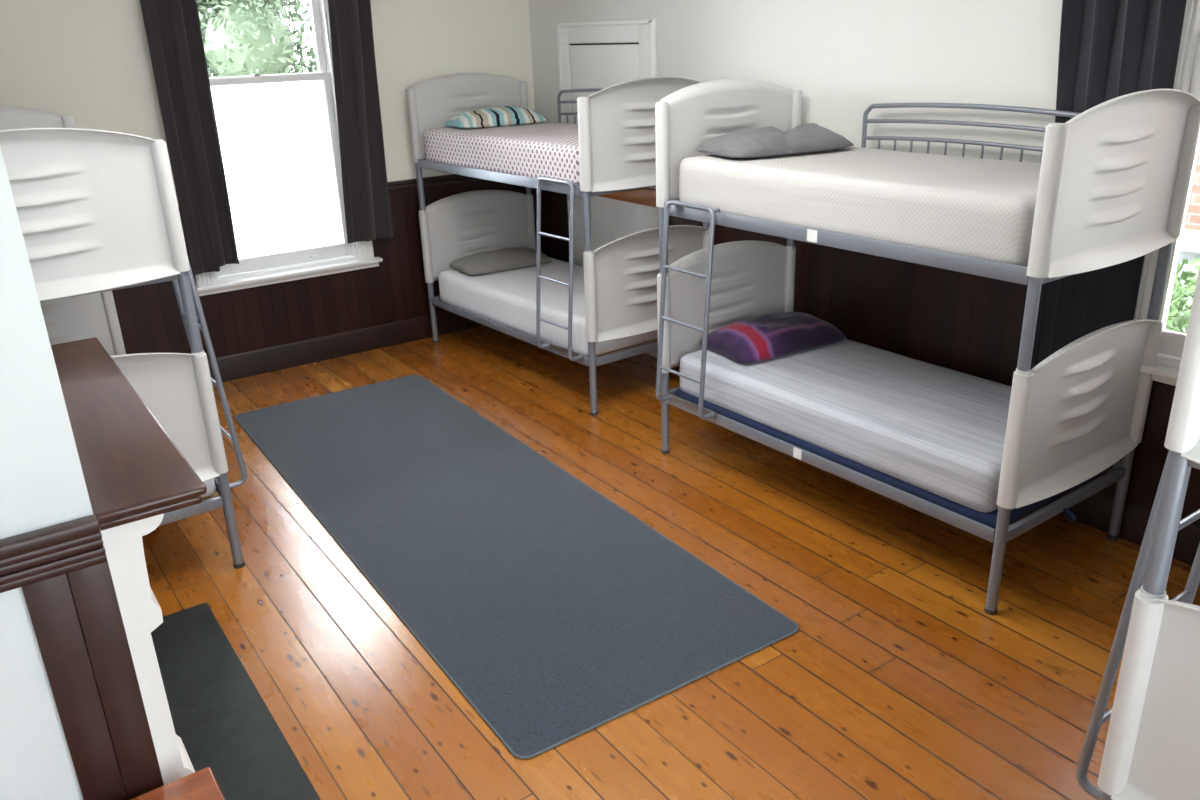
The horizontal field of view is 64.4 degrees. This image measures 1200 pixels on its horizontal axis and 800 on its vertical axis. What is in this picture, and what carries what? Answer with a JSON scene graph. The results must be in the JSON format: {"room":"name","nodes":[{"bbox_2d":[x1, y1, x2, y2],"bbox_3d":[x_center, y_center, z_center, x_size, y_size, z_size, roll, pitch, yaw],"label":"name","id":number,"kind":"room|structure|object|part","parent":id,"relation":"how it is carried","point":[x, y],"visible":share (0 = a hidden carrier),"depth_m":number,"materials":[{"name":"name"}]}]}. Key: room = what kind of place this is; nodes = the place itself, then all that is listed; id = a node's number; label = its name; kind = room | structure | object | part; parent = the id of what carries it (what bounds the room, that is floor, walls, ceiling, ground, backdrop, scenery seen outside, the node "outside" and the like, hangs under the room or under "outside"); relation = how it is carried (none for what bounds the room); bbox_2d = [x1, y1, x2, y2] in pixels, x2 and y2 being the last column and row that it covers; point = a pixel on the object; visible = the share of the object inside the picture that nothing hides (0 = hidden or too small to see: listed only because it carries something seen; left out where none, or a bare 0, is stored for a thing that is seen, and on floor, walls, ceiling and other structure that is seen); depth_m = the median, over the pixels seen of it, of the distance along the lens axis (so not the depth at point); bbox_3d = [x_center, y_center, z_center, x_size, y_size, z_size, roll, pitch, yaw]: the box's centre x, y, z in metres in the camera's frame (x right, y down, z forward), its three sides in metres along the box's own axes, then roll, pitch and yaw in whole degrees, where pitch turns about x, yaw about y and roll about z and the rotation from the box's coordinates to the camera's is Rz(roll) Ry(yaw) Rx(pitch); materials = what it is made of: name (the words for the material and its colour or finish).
{"room":"dormitory","nodes":[
{"label":"dormitory","id":0,"kind":"room"},
{"bbox_2d":[0,146,127,799],"bbox_3d":[-1.877,-0.189,2.424,0.698,3.050,1.640,-16,25,-32],"label":"wall","id":1,"kind":"structure","parent":0,"point":[43,485],"depth_m":2.01,"materials":[{"name":"white paint"}]},
{"bbox_2d":[0,515,106,592],"bbox_3d":[-1.380,0.389,1.908,0.702,0.113,0.046,-16,25,-32],"label":"rail","id":2,"kind":"object","parent":1,"relation":"attached to","point":[28,558],"visible":1,"depth_m":2.03,"materials":[{"name":"brown paint"}]},
{"bbox_2d":[22,560,163,799],"bbox_3d":[-1.150,0.881,2.275,0.169,1.115,0.018,-16,25,-32],"label":"board","id":3,"kind":"object","parent":1,"relation":"attached to","point":[54,615],"visible":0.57,"depth_m":2.18,"materials":[{"name":"brown paint"}]},
{"bbox_2d":[51,337,206,784],"bbox_3d":[-1.450,0.571,2.993,0.242,1.196,1.555,-16,25,-32],"label":"fireplace surround","id":4,"kind":"object","parent":1,"relation":"attached to","point":[134,473],"visible":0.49,"depth_m":2.36,"materials":[{"name":"white gloss paint"},{"name":"black slate"},{"name":"mahogany"}]},
{"bbox_2d":[51,337,206,530],"bbox_3d":[-1.469,0.035,2.785,0.242,0.046,1.555,-16,25,-32],"label":"mantel shelf","id":5,"kind":"object","parent":4,"relation":"attached to","point":[134,472],"depth_m":2.47,"materials":[{"name":"brown wood"}]},
{"bbox_2d":[0,0,534,256],"bbox_3d":[-2.416,-1.675,6.321,5.000,3.050,0.250,-16,25,-32],"label":"wall","id":6,"kind":"structure","parent":0,"point":[89,61],"depth_m":5.80,"materials":[{"name":"beige paint"}]},
{"bbox_2d":[112,180,541,359],"bbox_3d":[-2.329,-0.749,6.547,4.550,1.155,0.015,-16,25,-32],"label":"wainscoting","id":7,"kind":"structure","parent":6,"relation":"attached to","point":[395,290],"depth_m":6.77,"materials":[{"name":"brown wood"}]},
{"bbox_2d":[178,0,483,295],"bbox_3d":[-2.418,-1.833,6.188,4.530,2.200,0.305,-16,25,-32],"label":"window","id":8,"kind":"structure","parent":6,"relation":"in","point":[278,134],"depth_m":6.47,"materials":[{"name":"white paint"}]},
{"bbox_3d":[-2.275,-2.438,6.125,0.970,0.755,0.040,-16,25,-32],"label":"sash","id":9,"kind":"part","parent":8,"relation":"part of","materials":[{"name":"white paint"}]},
{"bbox_3d":[-2.218,-1.550,6.429,0.870,1.125,0.004,-16,25,-32],"label":"pane","id":10,"kind":"part","parent":8,"relation":"part of","materials":[{"name":"clear glass"}]},
{"bbox_3d":[-2.217,-1.526,6.438,0.970,1.255,0.040,-16,25,-32],"label":"sash","id":11,"kind":"part","parent":8,"relation":"part of","materials":[{"name":"white paint"}]},
{"bbox_3d":[-2.199,-0.899,6.687,1.320,0.085,0.305,-16,25,-32],"label":"sill","id":12,"kind":"part","parent":8,"relation":"part of","materials":[{"name":"white paint"}]},
{"bbox_2d":[208,311,484,384],"bbox_3d":[-2.322,-0.289,6.709,4.520,0.180,0.028,-16,25,-32],"label":"baseboard","id":13,"kind":"structure","parent":6,"relation":"attached to","point":[247,364],"depth_m":6.94,"materials":[{"name":"brown wood"}]},
{"bbox_3d":[-2.192,-2.906,5.809,1.700,0.023,0.112,-16,25,-32],"label":"curtain rod","id":14,"kind":"object","parent":6,"relation":"attached to","visible":0},
{"bbox_2d":[140,0,238,275],"bbox_3d":[-2.548,-1.802,5.885,0.326,2.050,0.067,-17,25,-33],"label":"curtain","id":15,"kind":"object","parent":14,"relation":"hanging from","point":[172,27],"visible":1,"depth_m":5.92,"materials":[{"name":"black fabric"}]},
{"bbox_2d":[328,0,392,243],"bbox_3d":[-1.659,-2.076,6.443,0.373,2.000,0.064,-19,27,-37],"label":"curtain","id":16,"kind":"object","parent":14,"relation":"hanging from","point":[361,143],"visible":1,"depth_m":6.52,"materials":[{"name":"black fabric"}]},
{"bbox_2d":[142,326,1199,799],"bbox_3d":[-0.264,0.808,4.016,4.550,0.060,7.150,-16,25,-32],"label":"floor","id":17,"kind":"structure","parent":0,"point":[895,681],"depth_m":3.67,"materials":[{"name":"brown wood"}]},
{"bbox_2d":[0,106,246,568],"bbox_3d":[-2.558,-0.326,4.414,1.074,1.917,2.112,-17,25,-33],"label":"bunk bed","id":18,"kind":"object","parent":17,"relation":"on","point":[98,213],"visible":0.59,"depth_m":3.62,"materials":[{"name":"white plastic"}]},
{"bbox_3d":[-3.216,-1.205,4.915,0.982,0.596,0.094,-17,25,-33],"label":"panel","id":19,"kind":"part","parent":18,"relation":"part of","materials":[{"name":"white plastic"}]},
{"bbox_3d":[-3.187,-0.406,5.224,0.982,0.627,0.094,-17,25,-33],"label":"panel","id":20,"kind":"part","parent":18,"relation":"part of","materials":[{"name":"white plastic"}]},
{"bbox_3d":[-2.017,-0.657,3.387,0.982,0.596,0.094,-17,25,-33],"label":"panel","id":21,"kind":"part","parent":18,"relation":"part of","materials":[{"name":"white plastic"}]},
{"bbox_3d":[-2.019,-0.396,3.504,0.884,0.053,0.028,-17,25,-33],"label":"rail","id":22,"kind":"part","parent":18,"relation":"part of","materials":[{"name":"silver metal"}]},
{"bbox_2d":[112,355,215,497],"bbox_3d":[-2.572,0.179,4.586,0.894,0.213,1.841,-17,25,-33],"label":"mattress","id":23,"kind":"object","parent":18,"relation":"on","point":[210,484],"visible":0.02,"depth_m":4.14,"materials":[{"name":"white fabric"}]},
{"bbox_3d":[-1.989,0.142,3.696,0.982,0.627,0.094,-17,25,-33],"label":"panel","id":24,"kind":"part","parent":18,"relation":"part of","materials":[{"name":"white plastic"}]},
{"bbox_3d":[-1.986,0.542,3.867,0.884,0.047,0.028,-17,25,-33],"label":"rail","id":25,"kind":"part","parent":18,"relation":"part of","materials":[{"name":"silver metal"}]},
{"bbox_3d":[-1.634,-0.116,3.907,0.042,1.806,0.042,-17,25,-33],"label":"post","id":26,"kind":"part","parent":18,"relation":"part of","materials":[{"name":"silver metal"}]},
{"bbox_3d":[-2.209,0.163,4.863,0.048,0.055,1.940,-17,25,-33],"label":"rail","id":27,"kind":"part","parent":18,"relation":"part of","materials":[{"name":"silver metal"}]},
{"bbox_2d":[130,767,224,799],"bbox_3d":[-0.969,1.276,2.091,0.460,0.500,0.620,-16,25,-32],"label":"wooden chest","id":28,"kind":"object","parent":17,"relation":"on","point":[202,784],"visible":1,"depth_m":2.28,"materials":[{"name":"brown wood"}]},
{"bbox_2d":[151,602,320,799],"bbox_3d":[-1.355,1.105,3.245,0.413,0.012,1.550,-16,25,-32],"label":"hearth","id":29,"kind":"object","parent":17,"relation":"on","point":[223,723],"visible":0.54,"depth_m":3.28,"materials":[{"name":"black stone"}]},
{"bbox_2d":[234,375,798,758],"bbox_3d":[-0.754,0.487,4.793,1.242,0.010,3.710,-15,25,-30],"label":"rug","id":30,"kind":"object","parent":17,"relation":"on","point":[557,613],"visible":1,"depth_m":4.14,"materials":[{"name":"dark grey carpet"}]},
{"bbox_2d":[406,73,709,415],"bbox_3d":[-0.345,-1.173,6.404,1.074,1.917,2.112,-17,26,-34],"label":"bunk bed","id":31,"kind":"object","parent":17,"relation":"on","point":[616,123],"visible":0.66,"depth_m":5.75,"materials":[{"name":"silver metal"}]},
{"bbox_3d":[-1.279,-1.293,6.921,0.042,1.806,0.042,-17,26,-34],"label":"post","id":32,"kind":"part","parent":31,"relation":"part of","materials":[{"name":"silver metal"}]},
{"bbox_3d":[-0.949,-2.068,6.942,0.982,0.596,0.094,-17,26,-34],"label":"panel","id":33,"kind":"part","parent":31,"relation":"part of","materials":[{"name":"white plastic"}]},
{"bbox_3d":[-0.921,-1.269,7.250,0.982,0.627,0.094,-17,26,-34],"label":"panel","id":34,"kind":"part","parent":31,"relation":"part of","materials":[{"name":"white plastic"}]},
{"bbox_3d":[-0.679,-1.424,6.038,0.048,0.061,1.940,-17,26,-34],"label":"rail","id":35,"kind":"part","parent":31,"relation":"part of","materials":[{"name":"silver metal"}]},
{"bbox_2d":[424,121,579,184],"bbox_3d":[-0.328,-1.637,6.248,0.894,0.248,1.841,-17,26,-34],"label":"mattress","id":36,"kind":"object","parent":31,"relation":"on","point":[546,149],"visible":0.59,"depth_m":5.98,"materials":[{"name":"white fabric"}]},
{"bbox_2d":[445,106,547,128],"bbox_3d":[-0.733,-2.005,6.741,0.676,0.129,0.362,-13,24,-27],"label":"pillow","id":37,"kind":"object","parent":36,"relation":"on","point":[500,116],"visible":0.98,"depth_m":6.61,"materials":[{"name":"multicoloured fabric"}]},
{"bbox_3d":[-0.646,-0.486,6.401,0.048,0.055,1.940,-17,26,-34],"label":"rail","id":38,"kind":"part","parent":31,"relation":"part of","materials":[{"name":"silver metal"}]},
{"bbox_3d":[-0.550,-1.520,7.442,0.042,1.806,0.042,-17,26,-34],"label":"post","id":39,"kind":"part","parent":31,"relation":"part of","materials":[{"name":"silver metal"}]},
{"bbox_2d":[439,257,657,356],"bbox_3d":[-0.294,-0.703,6.610,0.894,0.249,1.840,-17,26,-34],"label":"mattress","id":40,"kind":"object","parent":31,"relation":"on","point":[507,297],"visible":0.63,"depth_m":6.36,"materials":[{"name":"white fabric"}]},
{"bbox_2d":[449,247,551,274],"bbox_3d":[-0.735,-1.046,7.055,0.695,0.121,0.400,-14,24,-29],"label":"pillow","id":41,"kind":"object","parent":40,"relation":"on","point":[484,262],"visible":0.94,"depth_m":6.92,"materials":[{"name":"grey fabric"}]},
{"bbox_3d":[0.062,-1.848,6.420,0.023,0.477,1.167,-17,26,-34],"label":"guard rail","id":42,"kind":"part","parent":31,"relation":"part of","materials":[{"name":"silver metal"}]},
{"bbox_3d":[-0.064,-0.767,5.449,0.042,1.806,0.042,-17,26,-34],"label":"post","id":43,"kind":"part","parent":31,"relation":"part of","materials":[{"name":"silver metal"}]},
{"bbox_3d":[0.287,-1.270,5.558,0.884,0.053,0.028,-17,26,-34],"label":"rail","id":44,"kind":"part","parent":31,"relation":"part of","materials":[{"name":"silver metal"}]},
{"bbox_3d":[0.320,-0.333,5.921,0.884,0.047,0.028,-17,26,-34],"label":"rail","id":45,"kind":"part","parent":31,"relation":"part of","materials":[{"name":"silver metal"}]},
{"bbox_3d":[0.289,-1.532,5.441,0.982,0.596,0.094,-17,26,-34],"label":"panel","id":46,"kind":"part","parent":31,"relation":"part of","materials":[{"name":"white plastic"}]},
{"bbox_3d":[0.317,-0.733,5.750,0.982,0.627,0.094,-17,26,-34],"label":"panel","id":47,"kind":"part","parent":31,"relation":"part of","materials":[{"name":"white plastic"}]},
{"bbox_3d":[0.665,-0.994,5.969,0.042,1.806,0.042,-17,26,-34],"label":"post","id":48,"kind":"part","parent":31,"relation":"part of","materials":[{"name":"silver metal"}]},
{"bbox_2d":[655,79,1199,614],"bbox_3d":[1.247,-0.436,4.352,1.074,1.917,2.112,-16,25,-33],"label":"bunk bed","id":49,"kind":"object","parent":17,"relation":"on","point":[1115,177],"visible":0.78,"depth_m":3.73,"materials":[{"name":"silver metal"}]},
{"bbox_3d":[0.330,-0.567,4.896,0.042,1.806,0.042,-16,25,-33],"label":"post","id":50,"kind":"part","parent":49,"relation":"part of","materials":[{"name":"silver metal"}]},
{"bbox_3d":[0.722,-0.129,5.357,0.884,0.047,0.028,-16,25,-33],"label":"rail","id":51,"kind":"part","parent":49,"relation":"part of","materials":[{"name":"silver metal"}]},
{"bbox_3d":[0.697,-0.540,5.215,0.982,0.627,0.094,-16,25,-33],"label":"panel","id":52,"kind":"part","parent":49,"relation":"part of","materials":[{"name":"white plastic"}]},
{"bbox_3d":[0.669,-1.339,4.907,0.982,0.596,0.094,-16,25,-33],"label":"panel","id":53,"kind":"part","parent":49,"relation":"part of","materials":[{"name":"white plastic"}]},
{"bbox_3d":[1.076,-0.786,5.395,0.042,1.806,0.042,-16,25,-33],"label":"post","id":54,"kind":"part","parent":49,"relation":"part of","materials":[{"name":"silver metal"}]},
{"bbox_3d":[0.938,0.247,4.358,0.048,0.055,1.940,-16,25,-33],"label":"rail","id":55,"kind":"part","parent":49,"relation":"part of","materials":[{"name":"silver metal"}]},
{"bbox_3d":[0.905,-0.691,3.996,0.048,0.061,1.940,-16,25,-33],"label":"rail","id":56,"kind":"part","parent":49,"relation":"part of","materials":[{"name":"silver metal"}]},
{"bbox_2d":[679,146,1040,266],"bbox_3d":[1.265,-0.908,4.192,0.892,0.264,1.841,-16,25,-33],"label":"mattress","id":57,"kind":"object","parent":49,"relation":"on","point":[972,207],"visible":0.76,"depth_m":3.85,"materials":[{"name":"white fabric"}]},
{"bbox_2d":[696,123,853,157],"bbox_3d":[0.857,-1.275,4.656,0.714,0.131,0.381,-12,23,-24],"label":"pillow","id":58,"kind":"object","parent":57,"relation":"on","point":[806,137],"visible":1,"depth_m":4.53,"materials":[{"name":"grey fabric"}]},
{"bbox_2d":[676,339,1112,528],"bbox_3d":[1.330,0.070,4.525,0.897,0.329,1.983,-16,25,-33],"label":"mattress","id":59,"kind":"object","parent":49,"relation":"on","point":[935,434],"visible":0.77,"depth_m":4.25,"materials":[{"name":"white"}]},
{"bbox_2d":[699,312,846,362],"bbox_3d":[0.916,-0.360,5.043,0.714,0.158,0.419,-13,24,-27],"label":"pillow","id":60,"kind":"object","parent":59,"relation":"on","point":[768,336],"visible":0.99,"depth_m":4.91,"materials":[{"name":"purple fabric"}]},
{"bbox_3d":[1.662,-1.107,4.356,0.023,0.477,1.167,-16,25,-33],"label":"guard rail","id":61,"kind":"part","parent":49,"relation":"part of","materials":[{"name":"silver metal"}]},
{"bbox_3d":[1.495,-0.026,3.390,0.042,1.806,0.042,-16,25,-33],"label":"post","id":62,"kind":"part","parent":49,"relation":"part of","materials":[{"name":"silver metal"}]},
{"bbox_3d":[1.888,0.412,3.851,0.884,0.047,0.028,-16,25,-33],"label":"rail","id":63,"kind":"part","parent":49,"relation":"part of","materials":[{"name":"silver metal"}]},
{"bbox_3d":[1.885,0.011,3.680,0.982,0.627,0.094,-16,25,-33],"label":"panel","id":64,"kind":"part","parent":49,"relation":"part of","materials":[{"name":"white plastic"}]},
{"bbox_3d":[1.855,-0.526,3.489,0.884,0.053,0.028,-16,25,-33],"label":"rail","id":65,"kind":"part","parent":49,"relation":"part of","materials":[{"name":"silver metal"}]},
{"bbox_3d":[1.857,-0.787,3.371,0.982,0.596,0.094,-16,25,-33],"label":"panel","id":66,"kind":"part","parent":49,"relation":"part of","materials":[{"name":"white plastic"}]},
{"bbox_3d":[1.672,0.032,4.849,0.048,0.055,1.940,-16,25,-33],"label":"rail","id":67,"kind":"part","parent":49,"relation":"part of","materials":[{"name":"silver metal"}]},
{"bbox_3d":[2.242,-0.245,3.889,0.042,1.806,0.042,-16,25,-33],"label":"post","id":68,"kind":"part","parent":49,"relation":"part of","materials":[{"name":"silver metal"}]},
{"bbox_2d":[1076,266,1199,799],"bbox_3d":[2.241,0.335,2.265,2.112,1.917,1.074,-16,25,-32],"label":"bunk bed","id":69,"kind":"object","parent":17,"relation":"on","point":[1152,748],"visible":1,"depth_m":2.07,"materials":[{"name":"white plastic"}]},
{"bbox_3d":[1.194,0.490,2.081,0.042,1.806,0.042,-16,25,-32],"label":"post","id":70,"kind":"part","parent":69,"relation":"part of","materials":[{"name":"silver metal"}]},
{"bbox_3d":[1.448,0.765,1.770,0.094,0.627,0.982,-16,25,-32],"label":"panel","id":71,"kind":"part","parent":69,"relation":"part of","materials":[{"name":"white plastic"}]},
{"bbox_3d":[1.420,-0.034,1.461,0.094,0.596,0.982,-16,25,-32],"label":"panel","id":72,"kind":"part","parent":69,"relation":"part of","materials":[{"name":"white plastic"}]},
{"bbox_3d":[1.445,0.228,1.574,0.028,0.053,0.884,-16,25,-32],"label":"rail","id":73,"kind":"part","parent":69,"relation":"part of","materials":[{"name":"silver metal"}]},
{"bbox_2d":[529,0,1199,565],"bbox_3d":[1.696,-1.168,4.632,0.278,3.050,7.350,-16,25,-32],"label":"wall","id":74,"kind":"structure","parent":0,"point":[846,57],"depth_m":4.68,"materials":[{"name":"white paint"}]},
{"bbox_2d":[557,18,656,188],"bbox_3d":[0.038,-2.051,6.578,0.035,1.056,1.118,-16,25,-32],"label":"door","id":75,"kind":"structure","parent":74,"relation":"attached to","point":[601,60],"depth_m":6.48,"materials":[{"name":"white paint"}]},
{"bbox_3d":[0.037,-1.988,6.628,0.013,0.904,0.825,-16,25,-32],"label":"door","id":76,"kind":"part","parent":75,"relation":"part of","materials":[{"name":"white paint"}]},
{"bbox_2d":[567,188,658,357],"bbox_3d":[0.102,-0.990,6.923,0.059,1.172,1.146,-16,25,-32],"label":"boarded recess","id":77,"kind":"object","parent":74,"relation":"attached to","point":[614,216],"visible":0.13,"depth_m":6.75,"materials":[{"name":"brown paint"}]},
{"bbox_2d":[541,190,1199,527],"bbox_3d":[1.577,-0.282,4.982,0.015,1.155,7.134,-16,25,-32],"label":"wainscoting","id":78,"kind":"structure","parent":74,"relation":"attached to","point":[970,324],"depth_m":4.81,"materials":[{"name":"brown wood"}]},
{"bbox_2d":[1134,0,1199,385],"bbox_3d":[2.547,-1.026,3.286,0.305,2.200,1.320,-16,25,-32],"label":"window","id":79,"kind":"structure","parent":74,"relation":"in","point":[1166,369],"depth_m":3.85,"materials":[{"name":"white paint"}]},
{"bbox_3d":[2.582,-0.040,3.667,0.305,0.085,1.320,-16,25,-32],"label":"sill","id":80,"kind":"part","parent":79,"relation":"part of","materials":[{"name":"white paint"}]},
{"bbox_3d":[2.553,-0.666,3.421,0.040,1.250,0.970,-16,25,-32],"label":"sash","id":81,"kind":"part","parent":79,"relation":"part of","materials":[{"name":"white paint"}]},
{"bbox_3d":[2.396,-2.056,2.855,0.087,0.023,2.200,-16,25,-32],"label":"curtain rod","id":82,"kind":"object","parent":74,"relation":"attached to","visible":0},
{"bbox_2d":[1030,0,1186,367],"bbox_3d":[2.016,-1.153,3.788,0.093,2.290,0.464,-16,25,-32],"label":"curtain","id":83,"kind":"object","parent":82,"relation":"hanging from","point":[1109,49],"visible":0.34,"depth_m":3.82,"materials":[{"name":"black fabric"}]},
{"label":"outside","id":84,"kind":"structure","parent":0,"visible":0},
{"bbox_3d":[0.139,0.050,7.383,28.000,0.100,30.000,-16,25,-32],"label":"ground","id":85,"kind":"structure","parent":84,"visible":0},
{"bbox_2d":[196,0,317,77],"bbox_3d":[-3.924,-4.464,10.859,4.249,6.093,3.906,-16,25,-32],"label":"tree","id":86,"kind":"object","parent":85,"relation":"on","point":[240,37],"visible":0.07,"depth_m":10.18,"materials":[{"name":"green plant"}]},
{"bbox_2d":[1165,258,1199,333],"bbox_3d":[4.502,0.267,4.482,0.911,1.332,4.518,-16,25,-32],"label":"hedge","id":87,"kind":"object","parent":85,"relation":"on","point":[1178,295],"visible":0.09,"depth_m":5.67,"materials":[{"name":"green plant"}]},
{"bbox_2d":[1169,229,1199,331],"bbox_3d":[5.088,-0.155,5.672,0.440,1.190,7.900,-16,25,-32],"label":"wall","id":88,"kind":"structure","parent":85,"relation":"on","point":[1190,244],"depth_m":6.60,"materials":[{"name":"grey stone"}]},
{"bbox_2d":[1184,147,1199,230],"bbox_3d":[7.082,-3.398,7.415,3.400,5.850,10.400,-16,25,-32],"label":"brick house","id":89,"kind":"structure","parent":85,"relation":"on","point":[1192,222],"depth_m":8.28,"materials":[{"name":"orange brick"}]}
]}

